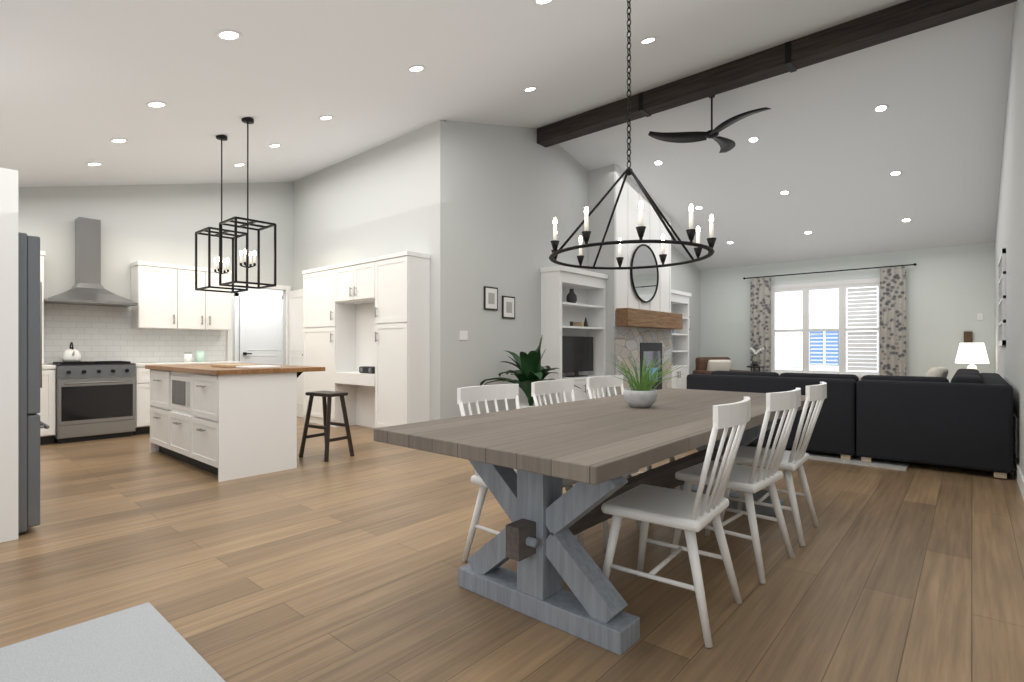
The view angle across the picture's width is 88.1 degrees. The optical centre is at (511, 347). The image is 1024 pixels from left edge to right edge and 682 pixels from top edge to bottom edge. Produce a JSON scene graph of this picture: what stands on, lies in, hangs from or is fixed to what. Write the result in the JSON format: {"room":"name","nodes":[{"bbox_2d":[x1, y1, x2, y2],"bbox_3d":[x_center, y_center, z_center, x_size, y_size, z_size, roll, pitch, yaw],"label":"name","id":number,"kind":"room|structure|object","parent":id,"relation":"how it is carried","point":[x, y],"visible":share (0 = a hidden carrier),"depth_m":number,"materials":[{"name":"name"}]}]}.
{"room":"kitchen and living room","nodes":[
{"label":"kitchen and living room","id":0,"kind":"room"},
{"bbox_2d":[18,182,293,364],"bbox_3d":[-5.905,-0.841,6.392,0.100,3.922,6.900,0,0,41],"label":"wall","id":1,"kind":"structure","parent":0,"point":[163,223],"depth_m":7.40,"materials":[{"name":"grey paint"}]},
{"bbox_2d":[44,217,137,306],"bbox_3d":[-5.289,-1.080,6.638,0.500,1.080,0.880,0,0,41],"label":"range hood","id":2,"kind":"object","parent":1,"relation":"attached to","point":[87,288],"visible":0.96,"depth_m":6.63,"materials":[{"name":"silver metal"}]},
{"bbox_2d":[44,303,224,363],"bbox_3d":[-5.522,-0.165,6.748,0.008,0.745,3.500,0,0,41],"label":"backsplash","id":3,"kind":"structure","parent":1,"relation":"attached to","point":[99,333],"depth_m":7.02,"materials":[{"name":"tile"}]},
{"bbox_2d":[130,261,183,329],"bbox_3d":[-4.856,-0.691,7.235,0.354,0.880,0.509,0,0,41],"label":"upper cabinet","id":4,"kind":"object","parent":1,"relation":"attached to","point":[166,296],"depth_m":7.11,"materials":[{"name":"white paint"}]},
{"bbox_2d":[184,266,231,330],"bbox_3d":[-4.517,-0.691,7.624,0.354,0.880,0.759,0,0,41],"label":"upper cabinet","id":5,"kind":"object","parent":1,"relation":"attached to","point":[203,310],"depth_m":7.54,"materials":[{"name":"white paint"}]},
{"bbox_2d":[227,283,290,364],"bbox_3d":[-4.027,0.050,8.463,0.019,2.140,0.990,0,0,41],"label":"trim","id":6,"kind":"structure","parent":1,"relation":"attached to","point":[229,332],"depth_m":8.69,"materials":[{"name":"white wood"}]},
{"bbox_2d":[232,287,282,360],"bbox_3d":[-4.423,-0.155,9.278,1.550,2.550,3.200,0,0,41],"label":"wall","id":7,"kind":"structure","parent":0,"point":[266,292],"depth_m":9.83,"materials":[{"name":"grey paint"}]},
{"bbox_2d":[234,293,282,364],"bbox_3d":[-4.690,0.065,9.920,0.100,2.110,0.940,0,0,41],"label":"hall door","id":8,"kind":"structure","parent":7,"relation":"in","point":[258,328],"depth_m":9.87,"materials":[{"name":"white paint"}]},
{"bbox_2d":[294,120,445,420],"bbox_3d":[-2.240,-0.828,7.711,3.700,3.896,0.100,0,0,41],"label":"wall","id":9,"kind":"structure","parent":0,"point":[389,197],"depth_m":7.15,"materials":[{"name":"grey paint"}]},
{"bbox_2d":[289,289,303,417],"bbox_3d":[-3.430,0.095,8.493,0.820,2.040,0.170,0,0,41],"label":"door","id":10,"kind":"structure","parent":9,"relation":"in","point":[296,328],"depth_m":8.53,"materials":[{"name":"white paint"}]},
{"bbox_2d":[334,257,373,306],"bbox_3d":[-1.994,-0.885,7.195,0.950,0.530,0.352,0,0,41],"label":"upper cabinet","id":11,"kind":"object","parent":9,"relation":"attached to","point":[353,280],"depth_m":7.07,"materials":[{"name":"white paint"}]},
{"bbox_2d":[0,0,907,186],"bbox_3d":[-1.918,-2.202,4.119,9.100,2.370,8.900,0,0,41],"label":"ceiling","id":12,"kind":"structure","parent":0,"point":[83,83],"depth_m":4.57,"materials":[{"name":"white paint"}]},
{"bbox_2d":[86,162,101,165],"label":"recessed light","id":13,"kind":"object","parent":12,"relation":"in","point":[93,163],"depth_m":5.86,"materials":[{"name":"white"}]},
{"bbox_2d":[110,138,127,142],"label":"recessed light","id":14,"kind":"object","parent":12,"relation":"in","point":[118,140],"depth_m":5.19,"materials":[{"name":"white"}]},
{"bbox_2d":[146,101,166,107],"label":"recessed light","id":15,"kind":"object","parent":12,"relation":"in","point":[156,104],"depth_m":4.42,"materials":[{"name":"white plastic"}]},
{"bbox_2d":[195,135,247,292],"bbox_3d":[-3.087,-1.423,5.625,0.388,1.643,0.388,0,0,41],"label":"pendant light","id":16,"kind":"object","parent":12,"relation":"hanging from","point":[221,138],"visible":0.9,"depth_m":5.61,"materials":[{"name":"black metal"}]},
{"bbox_2d":[216,30,241,39],"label":"recessed light","id":17,"kind":"object","parent":12,"relation":"in","point":[229,35],"depth_m":3.44,"materials":[{"name":"white"}]},
{"bbox_2d":[219,117,276,288],"bbox_3d":[-2.596,-1.423,5.199,0.388,1.643,0.388,0,0,41],"label":"pendant light","id":18,"kind":"object","parent":12,"relation":"hanging from","point":[248,120],"visible":0.98,"depth_m":5.19,"materials":[{"name":"black metal"}]},
{"bbox_2d":[268,144,280,147],"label":"recessed light","id":19,"kind":"object","parent":12,"relation":"in","point":[272,145],"depth_m":6.35,"materials":[{"name":"white plastic"}]},
{"bbox_2d":[319,115,333,119],"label":"recessed light","id":20,"kind":"object","parent":12,"relation":"in","point":[327,117],"depth_m":5.58,"materials":[{"name":"white plastic"}]},
{"bbox_2d":[408,65,424,71],"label":"recessed light","id":21,"kind":"object","parent":12,"relation":"in","point":[417,68],"depth_m":4.60,"materials":[{"name":"white"}]},
{"bbox_2d":[523,87,536,91],"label":"recessed light","id":22,"kind":"object","parent":12,"relation":"in","point":[528,89],"depth_m":5.78,"materials":[{"name":"white"}]},
{"bbox_2d":[533,0,552,4],"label":"recessed light","id":23,"kind":"object","parent":12,"relation":"in","point":[538,2],"depth_m":3.72,"materials":[{"name":"white plastic"}]},
{"bbox_2d":[549,0,715,269],"bbox_3d":[0.673,-1.444,3.045,0.922,1.866,0.942,0,0,41],"label":"dining chandelier","id":24,"kind":"object","parent":12,"relation":"hanging from","point":[641,228],"visible":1,"depth_m":3.01,"materials":[{"name":"black metal"}]},
{"bbox_2d":[640,37,656,43],"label":"recessed light","id":25,"kind":"object","parent":12,"relation":"in","point":[651,39],"depth_m":4.86,"materials":[{"name":"white plastic"}]},
{"bbox_2d":[0,416,1023,681],"bbox_3d":[-0.456,1.170,7.021,10.700,0.100,15.200,0,0,41],"label":"floor","id":26,"kind":"structure","parent":0,"point":[342,564],"depth_m":2.60,"materials":[{"name":"brown wood"}]},
{"bbox_2d":[0,167,17,542],"bbox_3d":[-3.494,0.045,3.145,1.000,2.150,0.758,0,0,41],"label":"surround","id":27,"kind":"object","parent":26,"relation":"on","point":[8,354],"visible":1,"depth_m":3.06,"materials":[{"name":"white paint"}]},
{"bbox_2d":[18,232,49,534],"bbox_3d":[-3.440,0.220,3.211,0.895,1.800,0.873,0,0,41],"label":"fridge","id":28,"kind":"object","parent":26,"relation":"on","point":[30,424],"visible":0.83,"depth_m":3.17,"materials":[{"name":"silver metal"}]},
{"bbox_2d":[37,369,55,444],"bbox_3d":[-5.756,0.685,6.008,0.624,0.870,0.794,0,0,41],"label":"base cabinet","id":29,"kind":"object","parent":26,"relation":"on","point":[47,413],"depth_m":6.06,"materials":[{"name":"white paint"}]},
{"bbox_2d":[42,365,55,368],"bbox_3d":[-5.966,0.230,5.766,0.625,0.040,1.435,0,0,41],"label":"countertop","id":30,"kind":"structure","parent":29,"relation":"on","point":[43,366],"depth_m":6.06,"materials":[{"name":"white stone"}]},
{"bbox_2d":[40,255,44,364],"bbox_3d":[-5.926,-0.438,6.003,0.354,1.286,0.885,0,0,41],"label":"upper cabinet","id":31,"kind":"object","parent":30,"relation":"on","point":[41,256],"depth_m":6.21,"materials":[{"name":"white paint"}]},
{"bbox_2d":[48,361,135,443],"bbox_3d":[-5.199,0.650,6.560,0.701,0.940,0.760,0,0,41],"label":"range","id":32,"kind":"object","parent":26,"relation":"on","point":[95,400],"visible":1,"depth_m":6.34,"materials":[{"name":"silver metal"}]},
{"bbox_2d":[62,342,80,361],"bbox_3d":[-5.408,0.056,6.503,0.250,0.243,0.187,0,0,41],"label":"kettle","id":33,"kind":"object","parent":32,"relation":"on","point":[71,354],"visible":1,"depth_m":6.46,"materials":[{"name":"white metal"}]},
{"bbox_2d":[0,602,224,681],"bbox_3d":[-1.620,1.114,0.613,2.150,0.012,2.600,0,0,41],"label":"entry rug","id":34,"kind":"object","parent":26,"relation":"on","point":[146,642],"visible":1,"depth_m":1.91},
{"bbox_2d":[133,365,149,434],"bbox_3d":[-4.766,0.685,7.147,0.624,0.870,0.684,0,0,41],"label":"base cabinet","id":35,"kind":"object","parent":26,"relation":"on","point":[142,374],"depth_m":6.75,"materials":[{"name":"white paint"}]},
{"bbox_2d":[136,361,240,364],"bbox_3d":[-4.572,0.230,7.370,0.625,0.040,1.275,0,0,41],"label":"countertop","id":36,"kind":"structure","parent":35,"relation":"on","point":[194,362],"depth_m":7.23,"materials":[{"name":"white stone"}]},
{"bbox_2d":[184,352,191,361],"bbox_3d":[-4.543,0.142,7.421,0.102,0.133,0.102,0,0,29],"label":"canister","id":37,"kind":"object","parent":36,"relation":"on","point":[187,355],"depth_m":7.38,"materials":[{"name":"white ceramic"}]},
{"bbox_2d":[196,351,204,361],"bbox_3d":[-4.453,0.132,7.555,0.112,0.153,0.112,0,0,29],"label":"canister","id":38,"kind":"object","parent":36,"relation":"on","point":[200,356],"depth_m":7.51,"materials":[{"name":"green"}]},
{"bbox_2d":[145,367,313,481],"bbox_3d":[-2.868,0.672,5.328,1.880,0.896,0.920,0,0,41],"label":"kitchen island","id":39,"kind":"object","parent":26,"relation":"on","point":[224,424],"depth_m":4.71,"materials":[{"name":"white paint"}]},
{"bbox_2d":[145,363,324,374],"bbox_3d":[-2.848,0.210,5.355,1.954,0.040,0.974,0,0,41],"label":"island countertop","id":40,"kind":"structure","parent":39,"relation":"on","point":[176,367],"depth_m":4.77,"materials":[{"name":"brown wood"}]},
{"bbox_2d":[211,364,280,368],"bbox_3d":[-2.518,0.177,4.991,0.750,0.024,0.330,0,0,41],"label":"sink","id":41,"kind":"object","parent":40,"relation":"on","point":[249,366],"visible":1,"depth_m":4.89,"materials":[{"name":"white ceramic"}]},
{"bbox_2d":[299,391,353,461],"bbox_3d":[-1.895,0.792,5.411,0.446,0.664,0.366,0,0,33],"label":"stool","id":42,"kind":"object","parent":26,"relation":"on","point":[329,395],"visible":1,"depth_m":5.38,"materials":[{"name":"black wood"}]},
{"bbox_2d":[302,265,357,426],"bbox_3d":[-2.692,-0.015,7.802,0.900,2.270,0.352,0,0,41],"label":"tall cabinet","id":43,"kind":"object","parent":26,"relation":"on","point":[330,331],"depth_m":7.59,"materials":[{"name":"white paint"}]},
{"bbox_2d":[334,371,373,386],"bbox_3d":[-2.002,0.425,7.185,0.950,0.150,0.338,0,0,41],"label":"desk","id":44,"kind":"object","parent":43,"relation":"attached to","point":[347,378],"depth_m":7.11,"materials":[{"name":"white paint"}]},
{"bbox_2d":[359,366,374,373],"bbox_3d":[-1.899,0.304,7.082,0.340,0.088,0.142,0,0,41],"label":"boombox","id":45,"kind":"object","parent":44,"relation":"in","point":[367,369],"visible":0.79,"depth_m":7.02,"materials":[{"name":"grey plastic"}]},
{"bbox_2d":[374,251,429,427],"bbox_3d":[-1.386,-0.015,6.667,0.660,2.270,0.352,0,0,41],"label":"tall cabinet","id":46,"kind":"object","parent":26,"relation":"on","point":[401,279],"depth_m":6.49,"materials":[{"name":"white paint"}]},
{"bbox_2d":[457,384,584,561],"bbox_3d":[0.041,0.669,2.789,0.555,0.906,0.464,0,0,43],"label":"chair","id":47,"kind":"object","parent":26,"relation":"on","point":[477,394],"visible":0.31,"depth_m":2.79,"materials":[{"name":"white wood"}]},
{"bbox_2d":[480,335,580,407],"bbox_3d":[0.323,0.477,6.920,1.127,1.283,1.146,0,0,41],"label":"floor plant","id":48,"kind":"object","parent":26,"relation":"on","point":[530,370],"visible":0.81,"depth_m":6.73,"materials":[{"name":"green plant"}]},
{"bbox_2d":[540,265,607,404],"bbox_3d":[1.010,-0.035,8.316,0.408,2.310,1.317,0,0,41],"label":"built-in bookcase","id":49,"kind":"object","parent":26,"relation":"on","point":[559,312],"visible":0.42,"depth_m":8.15,"materials":[{"name":"white paint"}]},
{"bbox_2d":[566,289,576,302],"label":"decor","id":50,"kind":"object","parent":49,"relation":"in","point":[571,297],"depth_m":8.21,"materials":[{"name":"grey ceramic"}]},
{"bbox_2d":[562,336,592,376],"bbox_3d":[1.018,0.146,8.350,0.180,0.633,0.940,0,0,41],"label":"tv","id":51,"kind":"object","parent":49,"relation":"in","point":[577,354],"visible":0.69,"depth_m":8.34,"materials":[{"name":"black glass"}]},
{"bbox_2d":[570,317,587,326],"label":"decor","id":52,"kind":"object","parent":49,"relation":"in","point":[584,324],"depth_m":8.40,"materials":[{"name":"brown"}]},
{"bbox_2d":[531,379,640,549],"bbox_3d":[0.445,0.669,3.253,0.555,0.906,0.464,0,0,38],"label":"chair","id":53,"kind":"object","parent":26,"relation":"on","point":[548,387],"visible":0.17,"depth_m":3.36,"materials":[{"name":"white wood"}]},
{"bbox_2d":[374,388,816,654],"bbox_3d":[0.798,0.735,3.036,1.120,0.770,2.970,0,0,41],"label":"dining table","id":54,"kind":"object","parent":26,"relation":"on","point":[599,449],"visible":0.73,"depth_m":2.17,"materials":[{"name":"brown wood"}]},
{"bbox_2d":[607,352,682,407],"bbox_3d":[0.756,0.187,3.072,0.474,0.322,0.460,0,0,41],"label":"centerpiece bowl","id":55,"kind":"object","parent":54,"relation":"on","point":[640,396],"visible":1,"depth_m":3.03,"materials":[{"name":"concrete"}]},
{"bbox_2d":[586,375,680,489],"bbox_3d":[0.854,0.669,3.739,0.555,0.906,0.464,0,0,43],"label":"chair","id":56,"kind":"object","parent":26,"relation":"on","point":[597,382],"visible":0.21,"depth_m":3.90,"materials":[{"name":"white wood"}]},
{"bbox_2d":[601,396,750,647],"bbox_3d":[0.708,0.669,2.265,0.555,0.906,0.464,0,0,37],"label":"chair","id":57,"kind":"object","parent":26,"relation":"on","point":[690,514],"visible":1,"depth_m":2.15,"materials":[{"name":"white wood"}]},
{"bbox_2d":[671,289,690,388],"bbox_3d":[3.262,-0.015,10.907,0.408,2.270,1.297,0,0,41],"label":"built-in bookcase","id":58,"kind":"object","parent":26,"relation":"on","point":[680,337],"visible":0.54,"depth_m":11.26,"materials":[{"name":"white paint"}]},
{"bbox_2d":[692,357,744,373],"bbox_3d":[4.521,0.669,11.374,0.980,0.898,0.840,0,0,-14],"label":"armchair","id":59,"kind":"object","parent":26,"relation":"on","point":[706,365],"visible":0.19,"depth_m":11.46,"materials":[{"name":"brown leather"}]},
{"bbox_2d":[671,388,800,583],"bbox_3d":[1.198,0.669,2.798,0.555,0.906,0.464,0,0,44],"label":"chair","id":60,"kind":"object","parent":26,"relation":"on","point":[748,481],"visible":0.92,"depth_m":2.64,"materials":[{"name":"white wood"}]},
{"bbox_2d":[746,366,763,371],"bbox_3d":[5.272,0.765,11.476,0.340,0.709,0.340,0,0,41],"label":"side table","id":61,"kind":"object","parent":26,"relation":"on","point":[754,367],"visible":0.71,"depth_m":11.37,"materials":[{"name":"grey wood"}]},
{"bbox_2d":[750,348,763,365],"bbox_3d":[5.295,0.207,11.461,0.306,0.402,0.204,0,0,41],"label":"orchid","id":62,"kind":"object","parent":61,"relation":"on","point":[754,363],"visible":1,"depth_m":11.45,"materials":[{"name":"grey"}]},
{"bbox_2d":[720,382,826,546],"bbox_3d":[1.615,0.669,3.263,0.555,0.906,0.464,0,0,39],"label":"chair","id":63,"kind":"object","parent":26,"relation":"on","point":[793,459],"visible":0.75,"depth_m":3.09,"materials":[{"name":"white wood"}]},
{"bbox_2d":[746,444,909,470],"bbox_3d":[3.784,1.114,7.668,3.450,0.012,4.660,0,0,41],"label":"living room rug","id":64,"kind":"object","parent":26,"relation":"on","point":[875,462],"visible":0.14,"depth_m":5.17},
{"bbox_2d":[687,369,1012,478],"bbox_3d":[4.074,0.689,6.430,2.812,0.837,2.950,0,0,41],"label":"sofa","id":65,"kind":"object","parent":64,"relation":"on","point":[963,418],"visible":0.77,"depth_m":4.91,"materials":[{"name":"fabric"}]},
{"bbox_2d":[926,367,944,376],"bbox_3d":[4.206,0.420,5.327,0.207,0.427,0.440,0,0,41],"label":"sofa pillow","id":66,"kind":"object","parent":65,"relation":"on","point":[937,371],"depth_m":5.16,"materials":[{"name":"beige fabric"}]},
{"bbox_3d":[7.577,0.809,8.717,0.460,0.618,0.460,0,0,41],"label":"side table","id":67,"kind":"object","parent":26,"relation":"on","visible":0},
{"bbox_2d":[955,343,988,368],"bbox_3d":[7.577,0.214,8.717,0.430,0.568,0.430,0,0,41],"label":"table lamp","id":68,"kind":"object","parent":67,"relation":"on","point":[972,354],"visible":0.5,"depth_m":8.59,"materials":[{"name":"white fabric"}]},
{"bbox_2d":[444,120,699,417],"bbox_3d":[1.808,-1.083,9.625,0.100,4.406,8.100,0,0,41],"label":"wall","id":69,"kind":"structure","parent":0,"point":[512,192],"depth_m":7.32,"materials":[{"name":"grey paint"}]},
{"bbox_2d":[459,331,467,339],"bbox_3d":[-0.618,-0.150,6.751,0.007,0.120,0.140,0,0,41],"label":"switch plates","id":70,"kind":"object","parent":69,"relation":"attached to","point":[463,335],"visible":1,"depth_m":6.75,"materials":[{"name":"white plastic"}]},
{"bbox_2d":[484,286,497,310],"bbox_3d":[-0.284,-0.655,7.123,0.023,0.310,0.260,0,0,41],"label":"picture frame","id":71,"kind":"object","parent":69,"relation":"attached to","point":[491,301],"depth_m":7.10,"materials":[{"name":"grey"}]},
{"bbox_2d":[502,296,514,318],"bbox_3d":[-0.048,-0.555,7.395,0.023,0.310,0.260,0,0,41],"label":"picture frame","id":72,"kind":"object","parent":69,"relation":"attached to","point":[508,302],"depth_m":7.38,"materials":[{"name":"grey"}]},
{"bbox_2d":[588,164,671,396],"bbox_3d":[2.184,-0.932,9.576,0.529,4.104,2.120,0,0,41],"label":"wall","id":73,"kind":"structure","parent":0,"point":[623,343],"depth_m":8.89,"materials":[{"name":"grey paint"}]},
{"bbox_2d":[631,244,658,302],"bbox_3d":[2.355,-1.300,9.348,0.036,1.036,1.036,0,0,41],"label":"round mirror","id":74,"kind":"object","parent":73,"relation":"attached to","point":[645,282],"visible":0.92,"depth_m":9.32,"materials":[{"name":"black metal"}]},
{"bbox_2d":[616,308,681,328],"bbox_3d":[2.467,-0.485,9.330,0.219,0.290,2.120,0,0,41],"label":"mantel shelf","id":75,"kind":"object","parent":73,"relation":"attached to","point":[632,317],"visible":1,"depth_m":8.97,"materials":[{"name":"brown wood"}]},
{"bbox_2d":[640,343,661,389],"bbox_3d":[2.509,0.370,9.552,0.050,0.896,0.846,0,0,41],"label":"fireplace insert","id":76,"kind":"object","parent":73,"relation":"attached to","point":[653,350],"visible":0.48,"depth_m":9.55,"materials":[{"name":"grey metal"}]},
{"bbox_2d":[558,2,1014,269],"bbox_3d":[3.068,-2.603,9.855,9.100,1.568,6.300,0,0,41],"label":"ceiling","id":77,"kind":"structure","parent":0,"point":[830,150],"depth_m":7.62,"materials":[{"name":"white paint"}]},
{"bbox_2d":[653,160,662,164],"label":"recessed light","id":78,"kind":"object","parent":77,"relation":"in","point":[658,162],"depth_m":8.38,"materials":[{"name":"white plastic"}]},
{"bbox_2d":[748,136,758,142],"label":"recessed light","id":79,"kind":"object","parent":77,"relation":"in","point":[752,140],"depth_m":7.45,"materials":[{"name":"white plastic"}]},
{"bbox_2d":[537,0,1016,146],"bbox_3d":[2.404,-3.165,6.271,5.198,0.270,0.240,0,0,41],"label":"ceiling beam","id":80,"kind":"structure","parent":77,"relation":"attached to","point":[905,18],"depth_m":5.75,"materials":[{"name":"brown wood"}]},
{"bbox_2d":[648,95,770,152],"bbox_3d":[2.618,-2.912,6.654,1.376,0.597,1.314,0,0,41],"label":"ceiling fan","id":81,"kind":"object","parent":80,"relation":"hanging from","point":[726,144],"visible":0.96,"depth_m":6.63,"materials":[{"name":"black metal"}]},
{"bbox_2d":[780,190,789,194],"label":"recessed light","id":82,"kind":"object","parent":77,"relation":"in","point":[785,192],"depth_m":8.69,"materials":[{"name":"white"}]},
{"bbox_2d":[873,105,888,111],"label":"recessed light","id":83,"kind":"object","parent":77,"relation":"in","point":[880,108],"depth_m":6.47,"materials":[{"name":"white plastic"}]},
{"bbox_2d":[889,171,901,175],"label":"recessed light","id":84,"kind":"object","parent":77,"relation":"in","point":[894,173],"depth_m":7.72,"materials":[{"name":"white plastic"}]},
{"bbox_2d":[901,218,911,221],"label":"recessed light","id":85,"kind":"object","parent":77,"relation":"in","point":[905,219],"depth_m":8.96,"materials":[{"name":"white"}]},
{"bbox_2d":[700,242,994,382],"bbox_3d":[6.460,-0.361,11.013,5.300,2.962,0.100,0,0,41],"label":"wall","id":86,"kind":"structure","parent":0,"point":[950,292],"depth_m":9.95,"materials":[{"name":"white paint"}]},
{"bbox_2d":[771,278,879,379],"bbox_3d":[6.454,-0.330,10.953,2.170,2.040,0.160,0,0,41],"label":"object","id":87,"kind":"structure","parent":86,"relation":"in","point":[862,357],"depth_m":10.72,"materials":[{"name":"white wood"}]},
{"bbox_2d":[743,263,916,279],"bbox_3d":[6.393,-1.540,10.898,3.099,0.050,0.158,0,0,41],"label":"curtain rod","id":88,"kind":"object","parent":86,"relation":"attached to","point":[914,264],"visible":1,"depth_m":10.69,"materials":[{"name":"black metal"}]},
{"bbox_2d":[750,277,770,371],"bbox_3d":[5.463,-0.210,11.635,0.420,2.620,0.060,0,0,41],"label":"curtain","id":89,"kind":"object","parent":88,"relation":"hanging from","point":[760,313],"visible":0.67,"depth_m":11.62,"materials":[{"name":"fabric"}]},
{"bbox_2d":[880,266,905,375],"bbox_3d":[7.256,-0.210,10.077,0.410,2.620,0.060,0,0,41],"label":"curtain","id":90,"kind":"object","parent":88,"relation":"hanging from","point":[892,321],"visible":0.81,"depth_m":10.06,"materials":[{"name":"fabric"}]},
{"bbox_2d":[964,331,972,342],"bbox_3d":[8.143,-0.180,9.443,0.120,0.200,0.058,0,0,41],"label":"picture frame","id":91,"kind":"object","parent":86,"relation":"attached to","point":[968,336],"depth_m":9.42,"materials":[{"name":"brown wood"}]},
{"bbox_2d":[977,313,982,319],"bbox_3d":[8.279,-0.540,9.356,0.080,0.120,0.010,0,0,41],"label":"thermostat","id":92,"kind":"object","parent":86,"relation":"attached to","point":[979,315],"depth_m":9.35,"materials":[{"name":"white plastic"}]},
{"bbox_2d":[995,0,1023,475],"bbox_3d":[3.577,-1.083,3.582,0.100,4.406,15.100,0,0,41],"label":"wall","id":93,"kind":"structure","parent":0,"point":[1009,355],"depth_m":4.93,"materials":[{"name":"grey paint"}]},
{"bbox_2d":[998,248,1005,345],"bbox_3d":[6.152,-0.585,6.644,0.030,1.130,1.300,0,0,41],"label":"mirror","id":94,"kind":"object","parent":93,"relation":"attached to","point":[1002,301],"visible":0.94,"depth_m":6.16,"materials":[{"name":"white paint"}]},
{"bbox_2d":[1013,412,1016,457],"bbox_3d":[4.583,0.790,4.828,0.015,0.340,0.600,0,0,41],"label":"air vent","id":95,"kind":"object","parent":93,"relation":"in","point":[1014,434],"visible":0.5,"depth_m":4.67,"materials":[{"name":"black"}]},
{"bbox_2d":[1013,452,1023,499],"bbox_3d":[3.501,1.055,3.582,0.015,0.130,15.000,0,0,41],"label":"baseboard","id":96,"kind":"structure","parent":93,"relation":"attached to","point":[1019,476],"depth_m":4.17,"materials":[{"name":"white wood"}]},
{"label":"outside","id":97,"kind":"structure","parent":0,"visible":0},
{"bbox_3d":[11.317,1.190,16.067,20.000,0.100,13.900,0,0,41],"label":"ground","id":98,"kind":"structure","parent":97,"visible":0},
{"bbox_2d":[776,289,877,371],"bbox_3d":[10.915,-0.420,16.747,13.100,3.080,3.400,0,0,41],"label":"house","id":99,"kind":"structure","parent":98,"relation":"on","point":[824,310],"depth_m":16.65,"materials":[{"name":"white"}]}
]}

